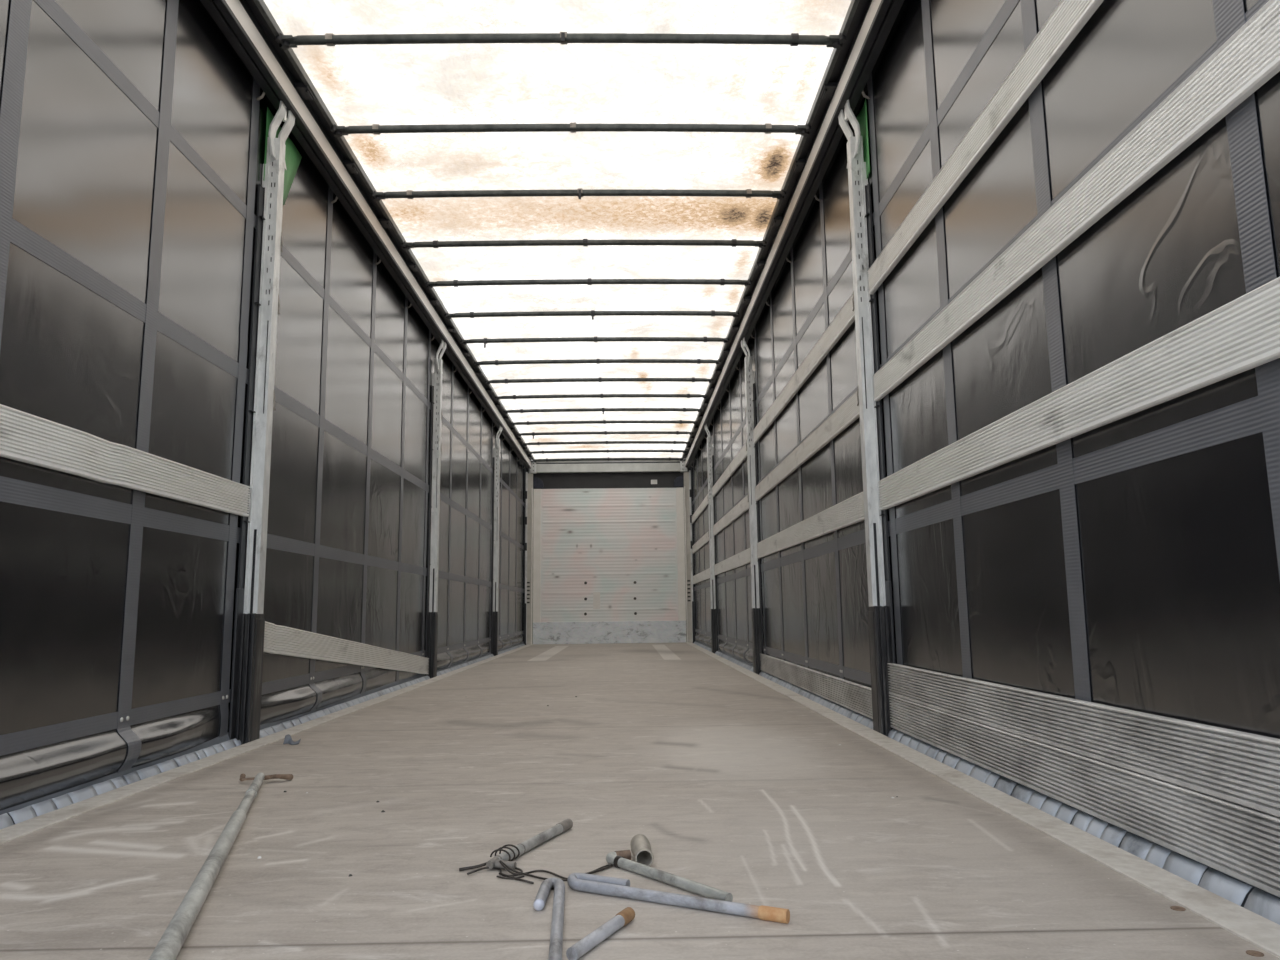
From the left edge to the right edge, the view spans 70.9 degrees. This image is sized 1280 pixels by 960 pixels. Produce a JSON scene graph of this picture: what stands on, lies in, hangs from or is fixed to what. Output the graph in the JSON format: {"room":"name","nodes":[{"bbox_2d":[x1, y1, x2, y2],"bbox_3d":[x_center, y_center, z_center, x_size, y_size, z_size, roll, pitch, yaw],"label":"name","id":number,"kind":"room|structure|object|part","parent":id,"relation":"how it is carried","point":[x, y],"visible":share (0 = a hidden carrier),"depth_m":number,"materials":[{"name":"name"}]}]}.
{"room":"cargo space","nodes":[
{"label":"cargo space","id":0,"kind":"room"},
{"bbox_2d":[264,0,850,458],"bbox_3d":[-0.376,-1.355,7.113,2.720,0.030,14.400,-1,-8,-1],"label":"ceiling","id":1,"kind":"structure","parent":0,"point":[470,83],"depth_m":4.79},
{"bbox_2d":[200,0,534,469],"bbox_3d":[-1.620,-1.231,6.988,0.207,0.270,14.230,-1,-8,-1],"label":"roof rail","id":2,"kind":"object","parent":1,"relation":"attached to","point":[249,26],"visible":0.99,"depth_m":4.59,"materials":[{"name":"metal"}]},
{"bbox_2d":[0,0,524,828],"bbox_3d":[-1.637,0.205,6.819,0.072,2.980,14.310,-1,-8,-1],"label":"curtain","id":3,"kind":"object","parent":2,"relation":"hanging from","point":[133,132],"visible":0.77,"depth_m":3.13,"materials":[{"name":"plastic"}]},
{"bbox_2d":[275,32,845,49],"bbox_3d":[-0.318,-1.811,3.700,2.328,0.060,0.076,-1,-8,-1],"label":"bow","id":4,"kind":"object","parent":1,"relation":"attached to","point":[286,42],"visible":1,"depth_m":3.69,"materials":[{"name":"metal"}]},
{"bbox_2d":[330,122,810,137],"bbox_3d":[-0.330,-1.712,4.385,2.328,0.060,0.076,-1,-8,-1],"label":"bow","id":5,"kind":"object","parent":1,"relation":"attached to","point":[768,128],"visible":1,"depth_m":4.37,"materials":[{"name":"metal"}]},
{"bbox_2d":[371,188,785,200],"bbox_3d":[-0.341,-1.605,5.069,2.328,0.074,0.076,-1,-8,-1],"label":"bow","id":6,"kind":"object","parent":1,"relation":"attached to","point":[580,192],"visible":1,"depth_m":5.05,"materials":[{"name":"metal"}]},
{"bbox_2d":[401,239,766,249],"bbox_3d":[-0.353,-1.513,5.755,2.328,0.060,0.076,-1,-8,-1],"label":"bow","id":7,"kind":"object","parent":1,"relation":"attached to","point":[585,242],"visible":1,"depth_m":5.74,"materials":[{"name":"metal"}]},
{"bbox_2d":[425,278,751,287],"bbox_3d":[-0.364,-1.413,6.441,2.328,0.060,0.076,-1,-8,-1],"label":"bow","id":8,"kind":"object","parent":1,"relation":"attached to","point":[589,281],"visible":1,"depth_m":6.43,"materials":[{"name":"metal"}]},
{"bbox_2d":[444,310,739,319],"bbox_3d":[-0.376,-1.302,7.124,2.328,0.084,0.076,-1,-8,-1],"label":"bow","id":9,"kind":"object","parent":1,"relation":"attached to","point":[712,313],"visible":1,"depth_m":7.11,"materials":[{"name":"metal"}]},
{"bbox_2d":[460,337,728,347],"bbox_3d":[-0.388,-1.194,7.808,2.328,0.101,0.076,-1,-8,-1],"label":"bow","id":10,"kind":"object","parent":1,"relation":"attached to","point":[485,341],"visible":1,"depth_m":7.80,"materials":[{"name":"metal"}]},
{"bbox_2d":[474,359,720,365],"bbox_3d":[-0.400,-1.115,8.496,2.328,0.060,0.076,-1,-8,-1],"label":"bow","id":11,"kind":"object","parent":1,"relation":"attached to","point":[598,361],"visible":1,"depth_m":8.48,"materials":[{"name":"metal"}]},
{"bbox_2d":[485,377,713,383],"bbox_3d":[-0.411,-1.016,9.181,2.328,0.060,0.076,-1,-8,-1],"label":"bow","id":12,"kind":"object","parent":1,"relation":"attached to","point":[693,379],"visible":1,"depth_m":9.17,"materials":[{"name":"metal"}]},
{"bbox_2d":[495,394,707,399],"bbox_3d":[-0.423,-0.917,9.866,2.328,0.060,0.076,-1,-8,-1],"label":"bow","id":13,"kind":"object","parent":1,"relation":"attached to","point":[568,395],"visible":1,"depth_m":9.85,"materials":[{"name":"metal"}]},
{"bbox_2d":[503,408,701,413],"bbox_3d":[-0.434,-0.806,10.549,2.328,0.084,0.076,-1,-8,-1],"label":"bow","id":14,"kind":"object","parent":1,"relation":"attached to","point":[603,410],"visible":1,"depth_m":10.54,"materials":[{"name":"metal"}]},
{"bbox_2d":[511,420,696,425],"bbox_3d":[-0.446,-0.718,11.236,2.328,0.060,0.076,-1,-8,-1],"label":"bow","id":15,"kind":"object","parent":1,"relation":"attached to","point":[603,421],"visible":1,"depth_m":11.22,"materials":[{"name":"metal"}]},
{"bbox_2d":[517,431,692,438],"bbox_3d":[-0.458,-0.598,11.918,2.328,0.101,0.076,-1,-8,-1],"label":"bow","id":16,"kind":"object","parent":1,"relation":"attached to","point":[533,434],"visible":1,"depth_m":11.91,"materials":[{"name":"metal"}]},
{"bbox_2d":[523,441,689,445],"bbox_3d":[-0.470,-0.519,12.606,2.328,0.060,0.076,-1,-8,-1],"label":"bow","id":17,"kind":"object","parent":1,"relation":"attached to","point":[578,442],"visible":1,"depth_m":12.59,"materials":[{"name":"metal"}]},
{"bbox_2d":[528,449,685,453],"bbox_3d":[-0.481,-0.420,13.291,2.328,0.060,0.076,-1,-8,-1],"label":"bow","id":18,"kind":"object","parent":1,"relation":"attached to","point":[607,450],"visible":1,"depth_m":13.27,"materials":[{"name":"metal"}]},
{"bbox_2d":[533,457,682,461],"bbox_3d":[-0.493,-0.321,13.976,2.328,0.060,0.076,-1,-8,-1],"label":"bow","id":19,"kind":"object","parent":1,"relation":"attached to","point":[608,458],"visible":1,"depth_m":13.96,"materials":[{"name":"metal"}]},
{"bbox_2d":[529,460,687,473],"bbox_3d":[-0.493,-0.224,14.021,2.470,0.225,0.100,-1,-8,-1],"label":"header beam","id":20,"kind":"structure","parent":1,"relation":"attached to","point":[582,466],"depth_m":13.99,"materials":[{"name":"silver metal"}]},
{"bbox_3d":[-1.670,-0.185,13.999,0.115,0.170,0.092,-1,-8,-1],"label":"corner plate","id":21,"kind":"part","parent":20,"relation":"part of","materials":[{"name":"metal"}]},
{"bbox_3d":[0.684,-0.207,14.043,0.115,0.170,0.092,-1,-8,-1],"label":"corner plate","id":22,"kind":"part","parent":20,"relation":"part of","materials":[{"name":"metal"}]},
{"bbox_2d":[691,133,853,513],"bbox_3d":[0.885,-0.525,8.643,0.070,0.768,9.451,-1,-8,-1],"label":"curtain","id":23,"kind":"object","parent":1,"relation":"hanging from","point":[814,281],"depth_m":5.59,"materials":[{"name":"plastic"}]},
{"bbox_2d":[682,0,903,467],"bbox_3d":[0.873,-1.255,7.034,0.207,0.270,14.230,-1,-8,-1],"label":"roof rail","id":24,"kind":"object","parent":1,"relation":"attached to","point":[867,25],"visible":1,"depth_m":4.66,"materials":[{"name":"metal"}]},
{"bbox_2d":[761,520,870,687],"bbox_3d":[0.960,0.717,5.188,0.070,0.700,2.932,-1,-8,-1],"label":"curtain","id":25,"kind":"object","parent":24,"relation":"hanging from","point":[815,603],"depth_m":4.90,"materials":[{"name":"plastic"}]},
{"bbox_2d":[853,0,1060,260],"bbox_3d":[0.981,-1.349,2.985,0.070,0.761,1.750,-1,-8,-1],"label":"curtain","id":26,"kind":"object","parent":24,"relation":"hanging from","point":[940,63],"depth_m":3.13,"materials":[{"name":"plastic"}]},
{"bbox_2d":[876,0,1268,367],"bbox_3d":[0.996,-0.751,2.495,0.070,0.321,2.159,-1,-8,-1],"label":"curtain","id":27,"kind":"object","parent":24,"relation":"hanging from","point":[1130,55],"depth_m":2.22,"materials":[{"name":"plastic"}]},
{"bbox_2d":[881,71,1279,476],"bbox_3d":[1.001,-0.319,2.430,0.070,0.311,2.164,-1,-8,-1],"label":"curtain","id":28,"kind":"object","parent":24,"relation":"hanging from","point":[1201,234],"depth_m":1.93,"materials":[{"name":"plastic"}]},
{"bbox_2d":[887,358,1279,738],"bbox_3d":[1.007,0.250,2.383,0.070,0.584,2.095,-1,-8,-1],"label":"curtain","id":29,"kind":"object","parent":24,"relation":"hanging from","point":[1131,562],"depth_m":1.94,"materials":[{"name":"plastic"}]},
{"bbox_2d":[524,459,694,643],"bbox_3d":[-0.479,1.156,13.937,2.720,2.990,0.090,-1,-8,-1],"label":"wall","id":30,"kind":"structure","parent":0,"point":[609,548],"depth_m":13.91,"materials":[{"name":"metal"}]},
{"bbox_2d":[228,100,294,744],"bbox_3d":[-1.567,-0.247,3.759,0.095,2.795,0.211,-1,-8,-1],"label":"post","id":31,"kind":"object","parent":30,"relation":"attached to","point":[249,621],"visible":0.9,"depth_m":3.70,"materials":[{"name":"metal"}]},
{"bbox_2d":[0,404,250,516],"bbox_3d":[-1.555,-0.191,1.712,0.028,0.124,3.885,-1,-8,-1],"label":"board","id":32,"kind":"object","parent":31,"relation":"attached to","point":[25,437],"visible":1,"depth_m":2.66,"materials":[{"name":"metal"}]},
{"bbox_3d":[-1.617,-1.304,3.870,0.015,0.120,0.008,-1,-8,-1],"label":"head plate","id":33,"kind":"part","parent":31,"relation":"part of","materials":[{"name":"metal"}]},
{"bbox_2d":[263,107,301,204],"bbox_3d":[-1.623,-1.422,4.100,0.009,0.340,0.440,-1,-8,-1],"label":"strap","id":34,"kind":"object","parent":31,"relation":"hanging from","point":[293,158],"visible":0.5,"depth_m":4.14,"materials":[{"name":"green fabric"}]},
{"bbox_2d":[425,339,446,678],"bbox_3d":[-1.625,0.248,7.173,0.095,2.795,0.211,-1,-8,-1],"label":"post","id":35,"kind":"object","parent":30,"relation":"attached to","point":[431,639],"visible":0.94,"depth_m":7.12,"materials":[{"name":"grey metal"}]},
{"bbox_2d":[263,621,428,674],"bbox_3d":[-1.609,1.037,5.312,0.032,0.449,3.305,-1,-8,-1],"label":"board","id":36,"kind":"object","parent":35,"relation":"attached to","point":[281,640],"visible":0.99,"depth_m":4.69,"materials":[{"name":"metal"}]},
{"bbox_2d":[491,426,501,655],"bbox_3d":[-1.683,0.740,10.567,0.095,2.795,0.211,-1,-8,-1],"label":"post","id":37,"kind":"object","parent":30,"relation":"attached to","point":[496,451],"visible":0.95,"depth_m":10.53,"materials":[{"name":"grey metal"}]},
{"bbox_2d":[524,472,532,644],"bbox_3d":[-1.711,1.188,13.811,0.130,2.640,0.150,-1,-8,-1],"label":"post","id":38,"kind":"object","parent":30,"relation":"attached to","point":[528,494],"visible":0.96,"depth_m":13.76,"materials":[{"name":"grey metal"}]},
{"bbox_3d":[-1.591,1.158,13.893,0.117,2.060,0.012,-1,-8,-1],"label":"panel","id":39,"kind":"part","parent":30,"relation":"part of","materials":[{"name":"grey metal"}]},
{"bbox_3d":[-0.476,1.312,13.897,2.320,2.390,0.008,-1,-8,-1],"label":"panel","id":40,"kind":"part","parent":30,"relation":"part of","materials":[{"name":"grey metal"}]},
{"bbox_3d":[-0.464,2.329,13.738,2.340,0.330,0.016,-1,-8,-1],"label":"kick plate","id":41,"kind":"part","parent":30,"relation":"part of","materials":[{"name":"grey metal"}]},
{"bbox_3d":[0.635,1.137,13.934,0.117,2.060,0.012,-1,-8,-1],"label":"panel","id":42,"kind":"part","parent":30,"relation":"part of","materials":[{"name":"grey metal"}]},
{"bbox_2d":[704,424,717,653],"bbox_3d":[0.841,0.717,10.613,0.095,2.795,0.211,-1,-8,-1],"label":"post","id":43,"kind":"object","parent":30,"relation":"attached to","point":[710,457],"visible":0.87,"depth_m":10.56,"materials":[{"name":"grey metal"}]},
{"bbox_2d":[712,441,746,496],"bbox_3d":[0.887,-0.078,9.008,0.022,0.126,3.255,-1,-8,-1],"label":"board","id":44,"kind":"object","parent":43,"relation":"attached to","point":[741,455],"visible":0.92,"depth_m":8.77,"materials":[{"name":"metal"}]},
{"bbox_2d":[713,495,748,535],"bbox_3d":[0.892,0.371,8.943,0.022,0.129,3.255,-1,-8,-1],"label":"board","id":45,"kind":"object","parent":43,"relation":"attached to","point":[742,506],"visible":0.91,"depth_m":8.69,"materials":[{"name":"wood"}]},
{"bbox_2d":[714,548,749,574],"bbox_3d":[0.898,0.822,8.878,0.022,0.128,3.255,-1,-8,-1],"label":"board","id":46,"kind":"object","parent":43,"relation":"attached to","point":[742,558],"visible":0.95,"depth_m":8.61,"materials":[{"name":"wood"}]},
{"bbox_2d":[741,337,763,674],"bbox_3d":[0.899,0.225,7.219,0.095,2.795,0.211,-1,-8,-1],"label":"post","id":47,"kind":"object","parent":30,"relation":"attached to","point":[750,411],"visible":0.84,"depth_m":7.17,"materials":[{"name":"grey metal"}]},
{"bbox_2d":[753,293,854,443],"bbox_3d":[0.945,-0.574,5.605,0.022,0.122,3.275,-1,-8,-1],"label":"board","id":48,"kind":"object","parent":47,"relation":"attached to","point":[845,317],"visible":0.98,"depth_m":5.01,"materials":[{"name":"metal"}]},
{"bbox_2d":[755,391,859,500],"bbox_3d":[0.950,-0.122,5.539,0.022,0.113,3.275,-1,-8,-1],"label":"board","id":49,"kind":"object","parent":47,"relation":"attached to","point":[847,413],"visible":0.96,"depth_m":4.94,"materials":[{"name":"metal"}]},
{"bbox_2d":[757,492,864,558],"bbox_3d":[0.956,0.330,5.474,0.022,0.130,3.275,-1,-8,-1],"label":"board","id":50,"kind":"object","parent":47,"relation":"attached to","point":[850,511],"visible":0.98,"depth_m":4.86,"materials":[{"name":"wood"}]},
{"bbox_2d":[760,654,872,718],"bbox_3d":[0.968,1.175,5.351,0.025,0.127,3.275,-1,-8,-1],"label":"board","id":51,"kind":"object","parent":47,"relation":"attached to","point":[856,697],"visible":0.95,"depth_m":4.75,"materials":[{"name":"metal"}]},
{"bbox_2d":[838,99,895,736],"bbox_3d":[0.957,-0.270,3.805,0.095,2.795,0.211,-1,-8,-1],"label":"post","id":52,"kind":"object","parent":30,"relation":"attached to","point":[880,613],"visible":0.88,"depth_m":3.75,"materials":[{"name":"metal"}]},
{"bbox_2d":[856,98,869,178],"bbox_3d":[0.982,-1.471,3.979,0.008,0.340,0.220,-1,-8,-1],"label":"strap","id":53,"kind":"object","parent":52,"relation":"hanging from","point":[861,118],"visible":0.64,"depth_m":3.93,"materials":[{"name":"fabric"}]},
{"bbox_3d":[0.984,-1.328,3.918,0.015,0.120,0.008,-1,-8,-1],"label":"head plate","id":54,"kind":"part","parent":52,"relation":"part of","materials":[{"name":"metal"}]},
{"bbox_2d":[867,0,1103,293],"bbox_3d":[1.008,-1.115,1.889,0.022,0.106,3.885,-1,-8,-1],"label":"board","id":55,"kind":"object","parent":52,"relation":"attached to","point":[1069,17],"visible":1,"depth_m":2.54,"materials":[{"name":"metal"}]},
{"bbox_2d":[873,0,1279,400],"bbox_3d":[1.014,-0.661,1.823,0.023,0.113,3.885,-1,-8,-1],"label":"board","id":56,"kind":"object","parent":52,"relation":"attached to","point":[1250,57],"visible":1,"depth_m":1.89,"materials":[{"name":"metal"}]},
{"bbox_2d":[878,277,1279,509],"bbox_3d":[1.019,-0.215,1.759,0.022,0.122,3.885,-1,-8,-1],"label":"board","id":57,"kind":"object","parent":52,"relation":"attached to","point":[1242,334],"visible":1,"depth_m":1.89,"materials":[{"name":"metal"}]},
{"bbox_2d":[887,663,1279,816],"bbox_3d":[1.028,0.511,1.654,0.021,0.123,3.885,-1,-8,-1],"label":"board","id":58,"kind":"object","parent":52,"relation":"attached to","point":[1238,767],"visible":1,"depth_m":1.90,"materials":[{"name":"metal"}]},
{"bbox_2d":[889,695,1279,896],"bbox_3d":[1.029,0.636,1.636,0.022,0.127,3.885,-1,-8,-1],"label":"board","id":59,"kind":"object","parent":52,"relation":"attached to","point":[1240,842],"visible":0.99,"depth_m":1.89,"materials":[{"name":"metal"}]},
{"bbox_2d":[685,642,1279,957],"bbox_3d":[0.854,1.514,6.667,0.090,0.125,14.300,-1,-8,-1],"label":"trim","id":60,"kind":"structure","parent":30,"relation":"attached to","point":[1259,931],"depth_m":1.85,"materials":[{"name":"metal"}]},
{"bbox_2d":[683,470,694,642],"bbox_3d":[0.758,1.165,13.856,0.130,2.640,0.150,-1,-8,-1],"label":"post","id":61,"kind":"object","parent":60,"relation":"on","point":[690,611],"visible":0.93,"depth_m":13.81,"materials":[{"name":"grey metal"}]},
{"bbox_2d":[692,494,707,523],"bbox_3d":[0.830,0.397,12.336,0.022,0.111,3.120,-1,-8,-1],"label":"board","id":62,"kind":"object","parent":61,"relation":"attached to","point":[704,503],"visible":0.86,"depth_m":12.28,"materials":[{"name":"metal"}]},
{"bbox_2d":[692,531,708,553],"bbox_3d":[0.836,0.851,12.271,0.022,0.115,3.120,-1,-8,-1],"label":"board","id":63,"kind":"object","parent":61,"relation":"attached to","point":[703,540],"visible":0.84,"depth_m":12.28,"materials":[{"name":"wood"}]},
{"bbox_2d":[693,568,709,583],"bbox_3d":[0.841,1.308,12.204,0.022,0.121,3.120,-1,-8,-1],"label":"board","id":64,"kind":"object","parent":61,"relation":"attached to","point":[705,574],"visible":0.85,"depth_m":12.19,"materials":[{"name":"metal"}]},
{"bbox_2d":[0,643,1279,959],"bbox_3d":[-0.341,1.482,6.651,2.300,0.032,14.300,-1,-8,-1],"label":"floor","id":65,"kind":"structure","parent":0,"point":[734,785],"depth_m":1.92,"materials":[{"name":"wood"}]},
{"bbox_2d":[149,772,292,959],"bbox_3d":[-0.800,0.741,1.714,0.150,0.033,2.132,2,-9,-18],"label":"pole","id":66,"kind":"object","parent":65,"relation":"on","point":[171,942],"visible":1,"depth_m":1.59,"materials":[{"name":"metal"}]},
{"bbox_2d":[0,644,533,844],"bbox_3d":[-1.536,1.537,6.623,0.090,0.125,14.300,-1,-8,-1],"label":"trim","id":67,"kind":"structure","parent":65,"relation":"on","point":[18,830],"depth_m":2.85,"materials":[{"name":"metal"}]},
{"bbox_2d":[283,734,300,744],"bbox_3d":[-1.342,1.000,3.467,0.059,0.035,0.044,-1,-8,-1],"label":"scrap","id":68,"kind":"object","parent":65,"relation":"on","point":[288,740],"visible":1,"depth_m":3.47,"materials":[{"name":"grey metal"}]},
{"bbox_2d":[459,819,572,883],"bbox_3d":[-0.207,0.759,1.871,0.178,0.032,0.412,-4,-9,20],"label":"pin","id":69,"kind":"object","parent":65,"relation":"on","point":[508,856],"visible":1,"depth_m":1.81,"materials":[{"name":"metal"}]},
{"bbox_2d":[533,877,564,959],"bbox_3d":[-0.145,0.695,1.394,0.052,0.021,0.486,0,-8,-4],"label":"bar","id":70,"kind":"object","parent":65,"relation":"on","point":[556,884],"visible":1,"depth_m":1.48,"materials":[{"name":"metal"}]},
{"bbox_2d":[496,860,612,880],"bbox_3d":[-0.162,0.740,1.712,0.218,0.020,0.095,-1,-8,-1],"label":"wire","id":71,"kind":"object","parent":65,"relation":"on","point":[503,864],"visible":0.78,"depth_m":1.71,"materials":[{"name":"metal"}]},
{"bbox_2d":[566,907,634,959],"bbox_3d":[-0.057,0.690,1.370,0.021,0.021,0.188,-5,-9,25],"label":"bar","id":72,"kind":"object","parent":65,"relation":"on","point":[626,915],"visible":1,"depth_m":1.35,"materials":[{"name":"grey metal"}]},
{"bbox_2d":[630,834,653,865],"bbox_3d":[0.004,0.741,1.797,0.041,0.041,0.120,0,-8,-5],"label":"pipe","id":73,"kind":"object","parent":65,"relation":"on","point":[640,845],"visible":0.91,"depth_m":1.79,"materials":[{"name":"silver metal"}]},
{"bbox_2d":[606,850,732,901],"bbox_3d":[0.043,0.731,1.660,0.057,0.022,0.348,5,-10,-33],"label":"bar","id":74,"kind":"object","parent":65,"relation":"on","point":[620,859],"visible":0.98,"depth_m":1.64,"materials":[{"name":"metal"}]},
{"bbox_2d":[567,873,789,923],"bbox_3d":[0.054,0.714,1.547,0.428,0.021,0.056,-5,-9,27],"label":"bar","id":75,"kind":"object","parent":65,"relation":"on","point":[604,885],"visible":1,"depth_m":1.52,"materials":[{"name":"grey metal"}]}
]}

